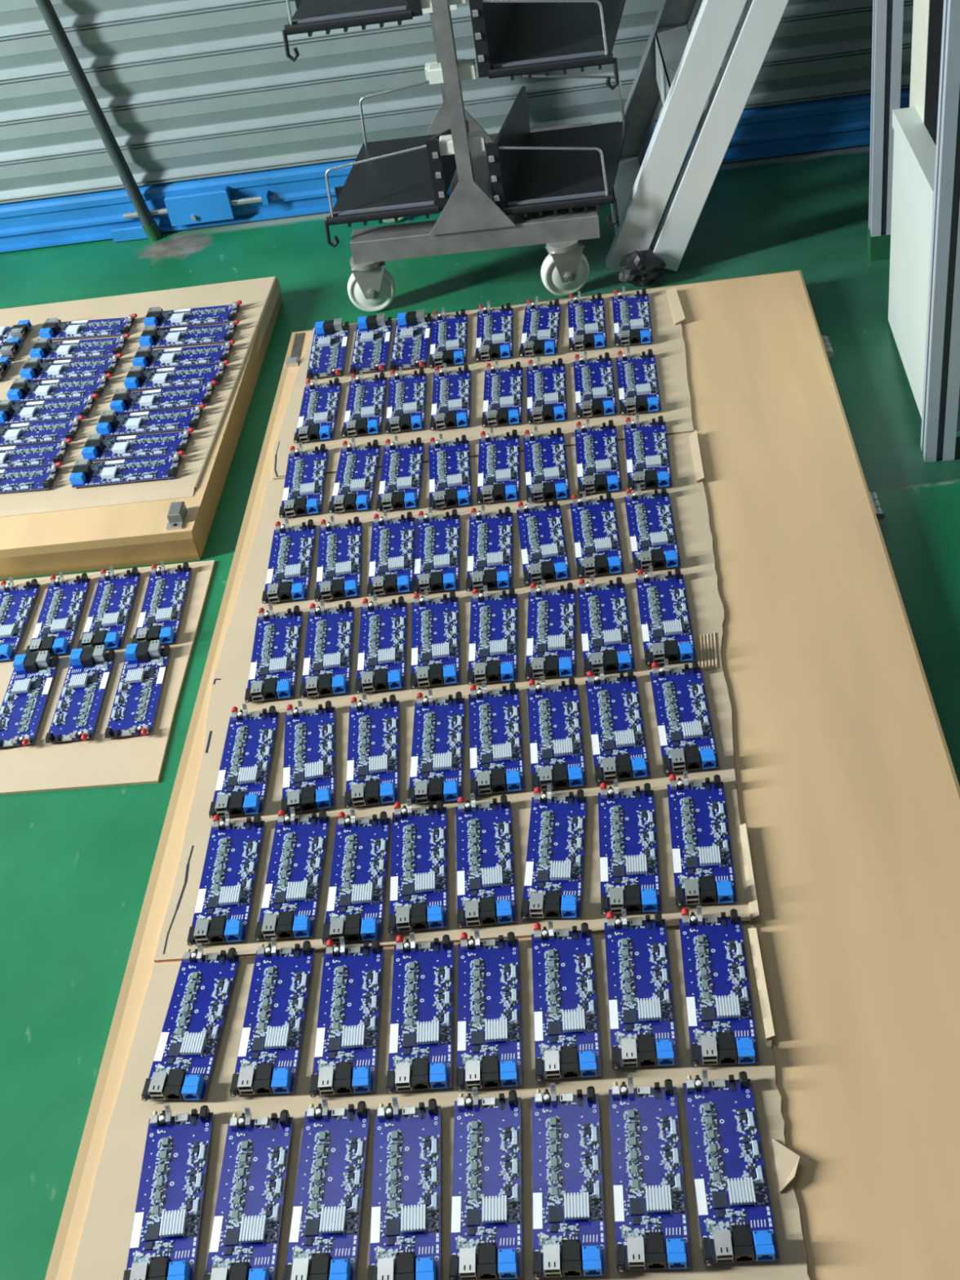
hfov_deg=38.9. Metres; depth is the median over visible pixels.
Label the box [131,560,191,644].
circuit board
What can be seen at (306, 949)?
power socket
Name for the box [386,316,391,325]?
socket
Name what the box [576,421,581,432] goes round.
socket
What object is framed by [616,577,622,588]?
power socket
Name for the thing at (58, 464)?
socket
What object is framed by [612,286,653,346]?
circuit board
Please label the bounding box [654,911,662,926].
power socket
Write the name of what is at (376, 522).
socket
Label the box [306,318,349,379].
circuit board
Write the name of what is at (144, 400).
sink
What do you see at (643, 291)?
power socket
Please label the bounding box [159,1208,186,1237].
sink
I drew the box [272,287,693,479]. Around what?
cardboard sheet
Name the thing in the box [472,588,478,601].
socket
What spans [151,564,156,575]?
socket
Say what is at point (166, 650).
socket
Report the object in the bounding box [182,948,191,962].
socket
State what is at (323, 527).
socket
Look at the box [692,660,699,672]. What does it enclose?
power socket
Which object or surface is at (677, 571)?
power socket
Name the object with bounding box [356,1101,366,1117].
power socket
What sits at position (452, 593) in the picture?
power socket
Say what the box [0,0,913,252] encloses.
door
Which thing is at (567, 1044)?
circuit board
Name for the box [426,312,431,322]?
socket
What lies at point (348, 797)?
socket
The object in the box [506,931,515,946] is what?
power socket
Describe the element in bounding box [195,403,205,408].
socket
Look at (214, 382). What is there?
socket
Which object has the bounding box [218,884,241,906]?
sink
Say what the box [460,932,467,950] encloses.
socket
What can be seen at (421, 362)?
socket
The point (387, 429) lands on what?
socket
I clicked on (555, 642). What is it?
sink
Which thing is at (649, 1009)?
sink
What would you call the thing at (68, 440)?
socket
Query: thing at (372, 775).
circuit board
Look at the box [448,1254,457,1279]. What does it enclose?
socket
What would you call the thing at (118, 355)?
socket
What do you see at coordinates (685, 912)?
socket
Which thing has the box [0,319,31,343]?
circuit board
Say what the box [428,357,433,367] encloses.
socket
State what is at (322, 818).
power socket
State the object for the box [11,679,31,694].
sink
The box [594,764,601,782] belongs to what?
socket
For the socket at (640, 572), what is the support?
attached to the circuit board at (664, 616)
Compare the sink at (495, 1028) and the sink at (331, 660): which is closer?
the sink at (495, 1028)
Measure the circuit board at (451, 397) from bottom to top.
0.021 m
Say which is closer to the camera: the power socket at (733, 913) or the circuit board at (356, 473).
the power socket at (733, 913)
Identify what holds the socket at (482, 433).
attached to the circuit board at (499, 456)
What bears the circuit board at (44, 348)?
on the cardboard sheet at (259, 297)
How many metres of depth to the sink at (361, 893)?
1.41 m
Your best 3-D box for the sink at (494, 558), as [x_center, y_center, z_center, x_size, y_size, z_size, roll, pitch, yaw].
[0.020,-0.106,1.792,0.020,0.007,0.021,-5,42,6]
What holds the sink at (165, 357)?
in the circuit board at (145, 357)
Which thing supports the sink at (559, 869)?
in the circuit board at (553, 879)
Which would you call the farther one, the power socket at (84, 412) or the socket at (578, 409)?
the power socket at (84, 412)
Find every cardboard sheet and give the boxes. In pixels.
[0,276,280,516]
[0,560,215,795]
[71,924,809,1279]
[153,430,759,962]
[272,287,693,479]
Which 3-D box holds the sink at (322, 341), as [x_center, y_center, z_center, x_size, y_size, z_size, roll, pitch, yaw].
[-0.261,-0.499,2.281,0.020,0.007,0.021,-6,42,5]
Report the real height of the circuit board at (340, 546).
0.021 m
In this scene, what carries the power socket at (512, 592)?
attached to the circuit board at (493, 629)
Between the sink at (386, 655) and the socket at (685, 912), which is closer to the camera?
the socket at (685, 912)
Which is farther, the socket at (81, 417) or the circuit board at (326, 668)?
the socket at (81, 417)
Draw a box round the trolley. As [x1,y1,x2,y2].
[281,0,628,311]
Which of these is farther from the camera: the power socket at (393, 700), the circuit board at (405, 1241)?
the power socket at (393, 700)
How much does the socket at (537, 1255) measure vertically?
0.006 m
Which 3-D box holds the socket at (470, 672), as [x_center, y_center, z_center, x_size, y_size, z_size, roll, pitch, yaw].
[-0.012,0.045,1.633,0.007,0.006,0.021,-5,42,6]
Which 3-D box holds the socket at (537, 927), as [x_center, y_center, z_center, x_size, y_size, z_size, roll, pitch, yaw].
[0.057,0.289,1.347,0.008,0.010,0.017,-10,42,0]
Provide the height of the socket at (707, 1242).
0.006 m
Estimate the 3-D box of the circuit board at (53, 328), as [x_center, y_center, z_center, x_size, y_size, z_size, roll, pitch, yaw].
[-0.696,-0.558,2.417,0.169,0.021,0.060,-2,42,9]
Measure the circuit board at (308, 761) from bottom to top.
0.021 m
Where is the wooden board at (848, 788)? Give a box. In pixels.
[0,270,959,1279]
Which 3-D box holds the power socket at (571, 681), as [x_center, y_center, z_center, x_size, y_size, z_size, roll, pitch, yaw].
[0.108,0.051,1.600,0.007,0.009,0.012,-6,42,5]
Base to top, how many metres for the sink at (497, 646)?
0.007 m
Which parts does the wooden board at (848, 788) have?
brass trim, door panel, lock plate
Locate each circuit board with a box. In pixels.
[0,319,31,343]
[0,337,22,360]
[0,356,11,380]
[0,393,97,424]
[0,415,84,446]
[0,438,71,469]
[0,462,62,493]
[0,577,40,661]
[0,650,59,747]
[6,373,111,403]
[19,353,122,381]
[25,571,90,655]
[28,333,129,360]
[38,313,137,339]
[44,644,115,743]
[69,450,184,488]
[76,565,141,648]
[80,427,194,461]
[95,403,205,436]
[104,640,170,738]
[110,380,217,413]
[123,360,229,391]
[123,1104,213,1279]
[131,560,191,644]
[132,339,235,369]
[138,320,239,347]
[141,942,239,1101]
[143,300,241,328]
[186,812,264,946]
[203,1106,293,1279]
[208,703,279,817]
[229,937,314,1097]
[244,604,302,702]
[254,807,329,941]
[262,517,315,604]
[279,442,328,518]
[280,700,334,814]
[282,1097,370,1279]
[293,376,341,443]
[299,600,354,698]
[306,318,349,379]
[309,937,383,1097]
[314,515,362,601]
[321,808,390,944]
[328,437,380,513]
[341,370,386,437]
[344,693,399,808]
[349,313,391,373]
[355,594,407,693]
[367,510,414,596]
[368,1097,440,1279]
[376,435,423,511]
[384,366,426,434]
[386,932,453,1093]
[388,799,448,933]
[389,309,431,370]
[407,688,465,804]
[410,589,460,688]
[413,506,459,594]
[428,307,467,368]
[428,433,471,510]
[430,363,471,431]
[448,1086,522,1279]
[455,793,516,928]
[456,929,522,1091]
[466,504,512,591]
[466,585,517,684]
[468,680,524,795]
[475,301,512,361]
[476,427,519,504]
[481,360,522,427]
[516,497,570,584]
[519,296,560,357]
[520,785,586,919]
[523,426,569,502]
[524,579,575,679]
[526,356,567,424]
[527,675,586,791]
[531,920,601,1081]
[531,1083,607,1279]
[567,290,607,351]
[569,490,624,577]
[573,350,617,418]
[574,417,622,494]
[577,574,635,674]
[585,667,650,782]
[597,779,661,915]
[604,908,678,1069]
[608,1075,691,1272]
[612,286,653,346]
[616,346,661,415]
[623,413,671,490]
[624,484,680,571]
[635,565,696,665]
[649,658,719,773]
[666,771,737,906]
[679,905,759,1066]
[682,1068,779,1266]
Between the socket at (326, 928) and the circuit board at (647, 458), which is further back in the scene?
the circuit board at (647, 458)
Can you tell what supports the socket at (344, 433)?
attached to the circuit board at (364, 411)
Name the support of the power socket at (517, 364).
attached to the circuit board at (503, 387)
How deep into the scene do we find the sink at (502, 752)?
1.53 m
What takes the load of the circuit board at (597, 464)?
on the cardboard sheet at (687, 497)
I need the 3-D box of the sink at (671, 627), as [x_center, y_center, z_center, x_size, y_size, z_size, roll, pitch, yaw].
[0.234,-0.014,1.649,0.020,0.007,0.021,-5,42,5]
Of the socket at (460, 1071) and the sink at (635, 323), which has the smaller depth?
the socket at (460, 1071)
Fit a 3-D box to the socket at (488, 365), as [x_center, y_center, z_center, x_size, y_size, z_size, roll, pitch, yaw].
[0.014,-0.430,2.149,0.009,0.010,0.017,-10,42,0]
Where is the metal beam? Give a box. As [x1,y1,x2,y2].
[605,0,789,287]
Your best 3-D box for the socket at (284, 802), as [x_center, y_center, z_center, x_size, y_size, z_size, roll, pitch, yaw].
[-0.218,0.186,1.517,0.007,0.006,0.021,-9,42,2]
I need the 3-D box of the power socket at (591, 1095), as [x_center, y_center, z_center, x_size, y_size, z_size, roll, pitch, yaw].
[0.099,0.405,1.211,0.007,0.009,0.012,-5,42,6]
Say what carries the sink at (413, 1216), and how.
in the circuit board at (405, 1241)
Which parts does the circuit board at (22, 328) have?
board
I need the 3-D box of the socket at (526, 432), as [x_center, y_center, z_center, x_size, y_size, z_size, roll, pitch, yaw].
[0.069,-0.301,1.996,0.008,0.010,0.016,-10,42,0]
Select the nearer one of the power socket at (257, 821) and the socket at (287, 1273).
the socket at (287, 1273)
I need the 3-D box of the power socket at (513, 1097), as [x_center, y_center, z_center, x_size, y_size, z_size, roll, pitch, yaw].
[0.029,0.410,1.219,0.007,0.009,0.012,-5,42,6]
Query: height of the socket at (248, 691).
0.006 m
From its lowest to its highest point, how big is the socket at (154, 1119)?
0.006 m
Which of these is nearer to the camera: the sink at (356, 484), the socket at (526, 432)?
the sink at (356, 484)
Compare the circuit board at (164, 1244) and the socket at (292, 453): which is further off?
the socket at (292, 453)
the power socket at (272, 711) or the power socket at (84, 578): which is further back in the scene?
the power socket at (84, 578)
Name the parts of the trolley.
plate, plate, gusset plate, gusset plate, frame, plate, plate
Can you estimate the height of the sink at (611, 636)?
0.007 m
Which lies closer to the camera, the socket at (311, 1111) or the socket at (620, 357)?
the socket at (311, 1111)
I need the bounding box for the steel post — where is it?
[35,0,162,241]
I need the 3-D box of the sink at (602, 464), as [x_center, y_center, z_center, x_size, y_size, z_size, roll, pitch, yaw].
[0.174,-0.245,1.915,0.020,0.007,0.021,-5,42,6]
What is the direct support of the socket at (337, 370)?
attached to the circuit board at (328, 349)
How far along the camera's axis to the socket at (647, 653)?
1.62 m
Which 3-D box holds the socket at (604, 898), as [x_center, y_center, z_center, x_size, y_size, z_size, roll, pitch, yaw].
[0.124,0.265,1.363,0.007,0.006,0.021,-4,42,7]
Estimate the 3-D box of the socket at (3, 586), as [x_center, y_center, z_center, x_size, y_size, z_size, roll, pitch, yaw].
[-0.688,-0.079,1.961,0.008,0.010,0.017,-10,42,0]
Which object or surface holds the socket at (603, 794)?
attached to the circuit board at (629, 877)
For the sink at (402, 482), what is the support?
in the circuit board at (400, 482)
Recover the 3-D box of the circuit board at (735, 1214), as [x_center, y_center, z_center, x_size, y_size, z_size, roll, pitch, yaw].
[0.210,0.442,1.149,0.060,0.021,0.166,-6,42,5]
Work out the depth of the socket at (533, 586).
1.73 m
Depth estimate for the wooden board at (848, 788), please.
1.48 m
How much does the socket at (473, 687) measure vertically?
0.010 m
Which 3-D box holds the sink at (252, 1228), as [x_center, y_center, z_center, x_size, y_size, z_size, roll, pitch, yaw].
[-0.194,0.503,1.161,0.020,0.007,0.021,-5,42,5]
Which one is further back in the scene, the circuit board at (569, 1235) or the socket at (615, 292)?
the socket at (615, 292)
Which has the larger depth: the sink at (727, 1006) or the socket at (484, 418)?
the socket at (484, 418)
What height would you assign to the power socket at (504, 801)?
0.009 m
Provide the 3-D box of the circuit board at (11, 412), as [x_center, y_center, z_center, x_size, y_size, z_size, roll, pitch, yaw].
[-0.711,-0.379,2.223,0.169,0.021,0.060,-3,42,8]
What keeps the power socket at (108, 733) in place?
attached to the circuit board at (134, 709)
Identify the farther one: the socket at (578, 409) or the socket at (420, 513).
the socket at (578, 409)
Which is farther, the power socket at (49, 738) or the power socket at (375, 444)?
the power socket at (375, 444)
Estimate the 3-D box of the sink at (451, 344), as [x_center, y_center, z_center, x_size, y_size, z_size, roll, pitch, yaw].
[-0.045,-0.481,2.219,0.020,0.007,0.021,-5,42,5]
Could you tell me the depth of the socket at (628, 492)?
1.85 m
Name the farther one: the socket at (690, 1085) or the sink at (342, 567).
the sink at (342, 567)
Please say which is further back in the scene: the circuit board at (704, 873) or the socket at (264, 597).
the socket at (264, 597)
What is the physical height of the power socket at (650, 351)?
0.009 m
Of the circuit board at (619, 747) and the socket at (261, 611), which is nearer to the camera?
the circuit board at (619, 747)
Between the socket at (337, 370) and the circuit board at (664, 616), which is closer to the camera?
the circuit board at (664, 616)
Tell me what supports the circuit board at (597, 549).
on the cardboard sheet at (687, 497)
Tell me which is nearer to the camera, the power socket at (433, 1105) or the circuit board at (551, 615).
the power socket at (433, 1105)
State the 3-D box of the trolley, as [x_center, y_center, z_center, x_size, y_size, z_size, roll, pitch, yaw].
[-0.039,-1.155,2.180,0.556,1.150,0.449,-4,42,6]
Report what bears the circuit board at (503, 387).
on the cardboard sheet at (666, 312)
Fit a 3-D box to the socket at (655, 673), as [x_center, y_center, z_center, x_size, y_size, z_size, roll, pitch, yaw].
[0.206,0.034,1.599,0.008,0.010,0.016,-10,42,0]
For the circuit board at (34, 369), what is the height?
0.021 m
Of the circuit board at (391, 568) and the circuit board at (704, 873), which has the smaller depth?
the circuit board at (704, 873)
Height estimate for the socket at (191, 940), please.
0.006 m
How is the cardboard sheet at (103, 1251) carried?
on the wooden board at (848, 788)
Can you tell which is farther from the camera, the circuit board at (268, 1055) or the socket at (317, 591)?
the socket at (317, 591)
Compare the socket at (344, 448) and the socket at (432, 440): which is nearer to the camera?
the socket at (432, 440)
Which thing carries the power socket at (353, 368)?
attached to the circuit board at (372, 337)
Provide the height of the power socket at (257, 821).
0.009 m
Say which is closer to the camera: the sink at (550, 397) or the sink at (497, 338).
the sink at (550, 397)
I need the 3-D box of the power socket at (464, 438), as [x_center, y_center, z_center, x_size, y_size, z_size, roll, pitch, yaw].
[-0.024,-0.297,2.010,0.007,0.009,0.011,-7,42,4]
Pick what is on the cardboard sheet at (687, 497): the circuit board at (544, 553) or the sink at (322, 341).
the circuit board at (544, 553)
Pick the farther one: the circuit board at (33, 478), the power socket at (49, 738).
the circuit board at (33, 478)
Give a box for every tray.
[281,0,413,62]
[324,133,439,247]
[488,0,626,90]
[502,120,628,226]
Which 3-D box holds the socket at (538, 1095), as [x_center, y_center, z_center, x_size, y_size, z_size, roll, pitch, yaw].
[0.053,0.409,1.217,0.007,0.006,0.012,-5,42,6]
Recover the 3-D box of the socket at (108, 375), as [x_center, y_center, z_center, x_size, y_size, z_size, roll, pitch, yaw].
[-0.624,-0.441,2.274,0.017,0.010,0.010,-10,42,0]
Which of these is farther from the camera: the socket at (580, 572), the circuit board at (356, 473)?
the circuit board at (356, 473)
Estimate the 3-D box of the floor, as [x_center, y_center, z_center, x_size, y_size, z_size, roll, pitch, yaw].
[-0.418,0.508,1.320,7.400,0.050,5.400,-10,42,0]
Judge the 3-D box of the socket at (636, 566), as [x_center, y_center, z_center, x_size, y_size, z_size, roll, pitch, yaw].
[0.201,-0.097,1.747,0.007,0.006,0.021,-5,42,5]
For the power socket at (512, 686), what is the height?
0.009 m
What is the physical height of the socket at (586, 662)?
0.006 m
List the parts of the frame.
post, panel, dark panel, post, cross rail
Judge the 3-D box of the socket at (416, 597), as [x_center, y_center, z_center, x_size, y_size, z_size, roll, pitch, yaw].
[-0.082,-0.053,1.751,0.008,0.010,0.016,-10,42,0]
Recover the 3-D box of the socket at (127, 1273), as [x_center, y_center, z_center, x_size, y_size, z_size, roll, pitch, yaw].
[-0.296,0.540,1.142,0.007,0.006,0.021,-7,42,3]
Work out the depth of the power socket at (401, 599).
1.75 m
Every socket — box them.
[0,355,13,359]
[0,580,6,591]
[22,735,31,746]
[25,645,30,654]
[30,578,38,588]
[42,480,51,487]
[44,732,54,742]
[48,574,56,586]
[49,653,58,667]
[51,462,62,467]
[52,455,61,462]
[61,438,71,444]
[64,431,73,439]
[73,415,84,420]
[76,639,83,648]
[80,408,88,416]
[80,573,88,582]
[80,729,89,740]
[88,393,97,398]
[93,388,101,395]
[99,568,106,580]
[101,373,111,377]
[103,368,111,374]
[104,727,113,737]
[106,648,115,662]
[111,347,119,354]
[112,353,122,358]
[120,327,127,333]
[120,333,129,337]
[123,1269,131,1279]
[128,313,137,318]
[131,566,138,577]
[131,634,137,644]
[141,724,149,735]
[141,1078,151,1101]
[149,1111,159,1127]
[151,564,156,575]
[162,642,169,657]
[167,468,176,476]
[173,450,184,456]
[176,444,184,452]
[182,561,189,572]
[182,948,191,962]
[183,427,194,433]
[186,926,195,946]
[188,420,196,427]
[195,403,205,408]
[199,1105,209,1121]
[201,395,209,403]
[203,1274,211,1279]
[206,380,217,385]
[208,801,216,817]
[212,375,220,382]
[212,814,220,831]
[218,360,229,364]
[219,354,226,361]
[223,333,231,340]
[225,339,235,345]
[226,313,235,319]
[226,947,237,962]
[229,320,239,324]
[229,1073,239,1097]
[229,1113,239,1129]
[231,706,237,720]
[232,300,241,305]
[244,688,251,702]
[253,813,262,827]
[254,921,262,941]
[257,607,264,620]
[257,943,265,957]
[262,590,267,604]
[268,705,276,717]
[275,520,280,533]
[277,809,284,825]
[279,506,284,517]
[279,1109,289,1126]
[280,798,288,814]
[282,1264,292,1279]
[286,704,293,718]
[289,445,295,456]
[293,432,299,442]
[293,604,300,616]
[299,683,306,698]
[302,940,311,955]
[305,379,310,389]
[306,370,312,378]
[306,1103,315,1119]
[307,519,314,528]
[309,603,315,616]
[309,1074,318,1097]
[314,588,320,601]
[318,809,327,822]
[320,443,325,453]
[320,519,326,531]
[321,924,330,944]
[324,700,332,712]
[325,939,333,957]
[328,501,334,513]
[333,377,339,386]
[335,368,340,374]
[337,811,345,827]
[341,426,346,436]
[342,440,347,451]
[343,321,349,330]
[344,791,351,808]
[345,600,351,612]
[350,365,355,373]
[351,373,355,383]
[351,697,357,711]
[353,516,359,526]
[355,678,361,693]
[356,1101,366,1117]
[362,598,368,611]
[367,582,373,596]
[368,1265,377,1279]
[371,938,380,953]
[372,439,378,448]
[373,513,379,525]
[376,499,382,511]
[377,1103,386,1119]
[378,363,384,370]
[379,371,385,380]
[379,811,387,824]
[384,422,390,433]
[385,439,390,449]
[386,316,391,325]
[386,1070,395,1093]
[388,914,395,933]
[389,694,396,706]
[390,361,395,369]
[390,369,395,380]
[394,802,401,817]
[395,934,404,953]
[398,595,404,607]
[406,511,413,521]
[407,787,414,804]
[410,673,416,688]
[413,580,418,593]
[413,593,419,606]
[416,437,422,446]
[416,692,422,706]
[418,360,424,366]
[418,511,423,522]
[419,368,424,376]
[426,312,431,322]
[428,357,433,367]
[428,1098,437,1115]
[429,497,434,509]
[430,419,435,430]
[430,437,435,448]
[433,311,437,319]
[435,366,439,376]
[436,800,444,813]
[442,934,450,949]
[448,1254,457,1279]
[449,591,456,601]
[452,508,457,519]
[455,691,462,703]
[456,1067,464,1091]
[457,796,465,813]
[457,908,464,928]
[457,1093,465,1109]
[460,308,465,316]
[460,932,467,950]
[461,434,466,444]
[463,364,468,373]
[466,577,471,591]
[466,669,473,684]
[470,684,476,698]
[470,778,476,795]
[471,507,476,519]
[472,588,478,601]
[475,351,479,360]
[476,492,481,503]
[478,304,483,313]
[480,431,485,441]
[481,416,486,426]
[486,363,491,373]
[500,795,507,808]
[504,506,510,516]
[506,302,511,311]
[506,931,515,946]
[508,1089,517,1106]
[509,587,515,598]
[509,682,516,694]
[511,429,517,439]
[515,361,520,370]
[518,501,524,513]
[519,346,524,356]
[520,899,528,919]
[523,570,529,583]
[524,429,529,440]
[524,664,531,679]
[526,299,531,308]
[526,490,531,502]
[527,413,532,423]
[528,360,533,369]
[528,679,535,693]
[530,582,536,595]
[531,773,537,791]
[533,786,541,803]
[533,922,541,941]
[533,1251,542,1279]
[534,1057,543,1081]
[534,1088,542,1105]
[551,498,558,508]
[554,298,559,306]
[556,427,561,436]
[557,358,563,366]
[567,582,573,593]
[568,294,573,303]
[568,341,573,351]
[568,677,575,689]
[571,494,577,506]
[574,354,579,364]
[576,407,581,417]
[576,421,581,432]
[576,564,582,577]
[577,482,582,493]
[577,789,584,802]
[578,578,585,591]
[581,922,589,937]
[583,659,590,674]
[586,671,594,685]
[586,1086,595,1102]
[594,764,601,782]
[597,292,601,301]
[600,782,607,799]
[600,894,608,915]
[604,352,609,360]
[605,492,612,502]
[606,911,614,929]
[608,419,613,429]
[611,1045,619,1069]
[611,1081,620,1097]
[613,289,617,299]
[614,336,619,346]
[615,1244,625,1272]
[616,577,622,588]
[617,350,622,360]
[619,404,625,414]
[626,417,631,427]
[626,488,631,500]
[626,669,634,681]
[627,478,633,489]
[632,557,639,571]
[637,568,644,582]
[641,288,646,296]
[644,649,651,665]
[644,782,651,796]
[648,348,653,357]
[651,662,658,676]
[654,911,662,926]
[657,415,663,425]
[660,486,666,497]
[662,755,670,773]
[664,1079,673,1096]
[669,773,676,790]
[675,568,681,578]
[675,886,683,906]
[681,907,689,926]
[685,1075,694,1092]
[690,1043,699,1066]
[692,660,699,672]
[701,1237,712,1266]
[713,774,720,787]
[729,908,737,924]
[738,1071,748,1088]
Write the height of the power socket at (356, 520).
0.009 m
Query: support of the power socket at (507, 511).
attached to the circuit board at (490, 548)
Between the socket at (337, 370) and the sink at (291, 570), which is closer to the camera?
the sink at (291, 570)
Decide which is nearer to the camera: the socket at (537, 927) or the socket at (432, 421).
the socket at (537, 927)
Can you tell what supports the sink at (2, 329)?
in the circuit board at (22, 328)
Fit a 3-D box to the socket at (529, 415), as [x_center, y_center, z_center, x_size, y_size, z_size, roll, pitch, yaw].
[0.074,-0.331,2.030,0.007,0.006,0.021,-5,42,6]
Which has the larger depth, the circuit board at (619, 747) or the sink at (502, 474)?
the sink at (502, 474)
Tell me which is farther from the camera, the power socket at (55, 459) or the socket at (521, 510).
the power socket at (55, 459)
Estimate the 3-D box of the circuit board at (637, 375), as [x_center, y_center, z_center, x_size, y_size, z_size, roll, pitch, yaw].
[0.239,-0.395,2.066,0.060,0.021,0.169,-4,42,6]
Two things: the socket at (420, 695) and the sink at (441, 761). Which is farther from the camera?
the socket at (420, 695)
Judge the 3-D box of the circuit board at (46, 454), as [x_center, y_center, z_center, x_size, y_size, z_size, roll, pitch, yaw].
[-0.726,-0.291,2.129,0.169,0.021,0.060,-4,42,7]
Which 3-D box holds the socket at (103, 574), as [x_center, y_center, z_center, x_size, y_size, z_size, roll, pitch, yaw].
[-0.540,-0.094,1.950,0.008,0.010,0.016,-10,42,0]
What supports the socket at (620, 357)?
attached to the circuit board at (637, 375)
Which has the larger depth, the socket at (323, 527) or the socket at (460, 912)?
the socket at (323, 527)
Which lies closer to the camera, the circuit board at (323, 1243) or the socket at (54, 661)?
the circuit board at (323, 1243)
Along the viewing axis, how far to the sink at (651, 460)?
1.90 m
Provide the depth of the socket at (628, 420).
1.98 m
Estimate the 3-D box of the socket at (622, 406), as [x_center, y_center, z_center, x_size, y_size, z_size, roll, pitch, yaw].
[0.211,-0.342,2.016,0.007,0.006,0.021,-4,42,6]
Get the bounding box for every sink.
[0,326,6,335]
[0,452,7,463]
[0,623,15,638]
[3,428,21,439]
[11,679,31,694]
[19,406,35,417]
[35,385,51,395]
[46,364,62,374]
[49,617,68,632]
[56,344,71,354]
[65,324,80,333]
[68,673,88,688]
[100,466,117,479]
[102,612,119,626]
[111,441,128,453]
[124,417,142,428]
[125,668,144,684]
[138,395,154,405]
[151,373,168,383]
[155,607,173,622]
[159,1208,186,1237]
[160,352,175,363]
[165,331,180,342]
[169,312,184,322]
[179,1032,206,1054]
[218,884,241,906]
[237,765,258,784]
[239,1214,266,1243]
[264,1026,289,1048]
[269,657,287,673]
[284,563,302,577]
[285,880,308,901]
[299,482,315,495]
[305,760,324,779]
[313,411,328,423]
[317,336,331,346]
[319,1205,346,1233]
[323,652,341,668]
[335,560,351,575]
[341,1024,365,1048]
[350,478,366,491]
[351,883,373,903]
[360,331,373,342]
[360,405,375,417]
[368,755,387,773]
[377,647,395,664]
[388,555,404,570]
[396,475,412,488]
[400,328,413,337]
[400,1204,426,1232]
[403,401,417,413]
[414,871,435,893]
[416,1020,439,1044]
[432,642,449,658]
[432,752,452,770]
[433,553,449,568]
[445,338,458,350]
[447,473,462,487]
[448,398,462,410]
[481,866,502,887]
[482,1195,506,1223]
[484,1017,507,1042]
[487,551,502,565]
[489,639,506,655]
[492,333,505,343]
[493,742,511,761]
[496,468,511,481]
[500,395,514,407]
[537,328,551,339]
[541,542,558,558]
[543,466,559,479]
[544,391,558,404]
[547,634,565,650]
[550,860,571,879]
[553,737,573,756]
[561,1008,585,1032]
[564,1191,589,1220]
[585,322,598,333]
[592,386,607,398]
[594,537,611,551]
[595,458,611,471]
[603,628,621,644]
[614,728,635,747]
[626,854,647,875]
[630,318,644,328]
[636,382,650,395]
[637,997,661,1021]
[644,1184,671,1213]
[645,454,661,467]
[650,531,667,546]
[663,619,682,635]
[681,720,702,738]
[698,845,720,866]
[715,995,740,1018]
[727,1177,755,1205]
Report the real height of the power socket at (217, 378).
0.009 m
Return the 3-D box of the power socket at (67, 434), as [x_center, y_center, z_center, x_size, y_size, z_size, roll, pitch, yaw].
[-0.649,-0.324,2.149,0.012,0.009,0.007,-3,42,8]
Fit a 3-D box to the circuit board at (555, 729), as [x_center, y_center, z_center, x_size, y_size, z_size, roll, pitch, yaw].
[0.086,0.103,1.546,0.060,0.021,0.169,-6,42,5]
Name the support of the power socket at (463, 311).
attached to the circuit board at (448, 345)
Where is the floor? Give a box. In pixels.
[0,144,959,1279]
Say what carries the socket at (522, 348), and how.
attached to the circuit board at (540, 329)
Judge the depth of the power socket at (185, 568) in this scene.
1.93 m
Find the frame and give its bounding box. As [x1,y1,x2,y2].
[866,0,959,462]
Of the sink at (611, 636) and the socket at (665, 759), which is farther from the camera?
the sink at (611, 636)
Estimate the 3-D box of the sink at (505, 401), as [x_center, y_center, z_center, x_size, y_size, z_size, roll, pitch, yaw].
[0.041,-0.362,2.071,0.020,0.007,0.021,-4,42,6]
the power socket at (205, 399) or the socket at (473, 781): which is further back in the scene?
the power socket at (205, 399)
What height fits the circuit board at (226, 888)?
0.021 m
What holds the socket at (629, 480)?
attached to the circuit board at (647, 458)
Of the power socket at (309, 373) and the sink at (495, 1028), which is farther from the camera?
the power socket at (309, 373)
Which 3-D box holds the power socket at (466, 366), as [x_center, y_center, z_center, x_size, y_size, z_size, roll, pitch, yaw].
[-0.022,-0.430,2.156,0.007,0.009,0.012,-5,42,5]
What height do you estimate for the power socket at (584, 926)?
0.009 m
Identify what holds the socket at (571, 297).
attached to the circuit board at (586, 316)
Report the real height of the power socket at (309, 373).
0.009 m
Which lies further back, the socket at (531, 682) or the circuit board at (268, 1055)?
the socket at (531, 682)
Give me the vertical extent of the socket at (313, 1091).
0.006 m
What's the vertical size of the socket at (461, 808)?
0.010 m
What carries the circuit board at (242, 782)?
on the cardboard sheet at (687, 497)
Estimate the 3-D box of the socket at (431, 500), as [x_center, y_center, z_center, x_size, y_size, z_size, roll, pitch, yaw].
[-0.068,-0.191,1.903,0.007,0.006,0.021,-7,42,4]
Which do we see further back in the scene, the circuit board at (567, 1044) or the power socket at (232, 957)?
the power socket at (232, 957)
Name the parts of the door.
rail plate, rail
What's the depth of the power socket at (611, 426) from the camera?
1.98 m
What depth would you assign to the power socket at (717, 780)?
1.46 m
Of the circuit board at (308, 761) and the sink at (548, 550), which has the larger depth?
the sink at (548, 550)
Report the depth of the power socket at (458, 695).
1.60 m
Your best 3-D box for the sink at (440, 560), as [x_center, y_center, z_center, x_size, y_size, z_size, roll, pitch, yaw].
[-0.050,-0.104,1.804,0.020,0.007,0.021,-6,42,5]
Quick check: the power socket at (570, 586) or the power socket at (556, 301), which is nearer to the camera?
the power socket at (570, 586)
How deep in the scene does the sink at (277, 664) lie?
1.69 m

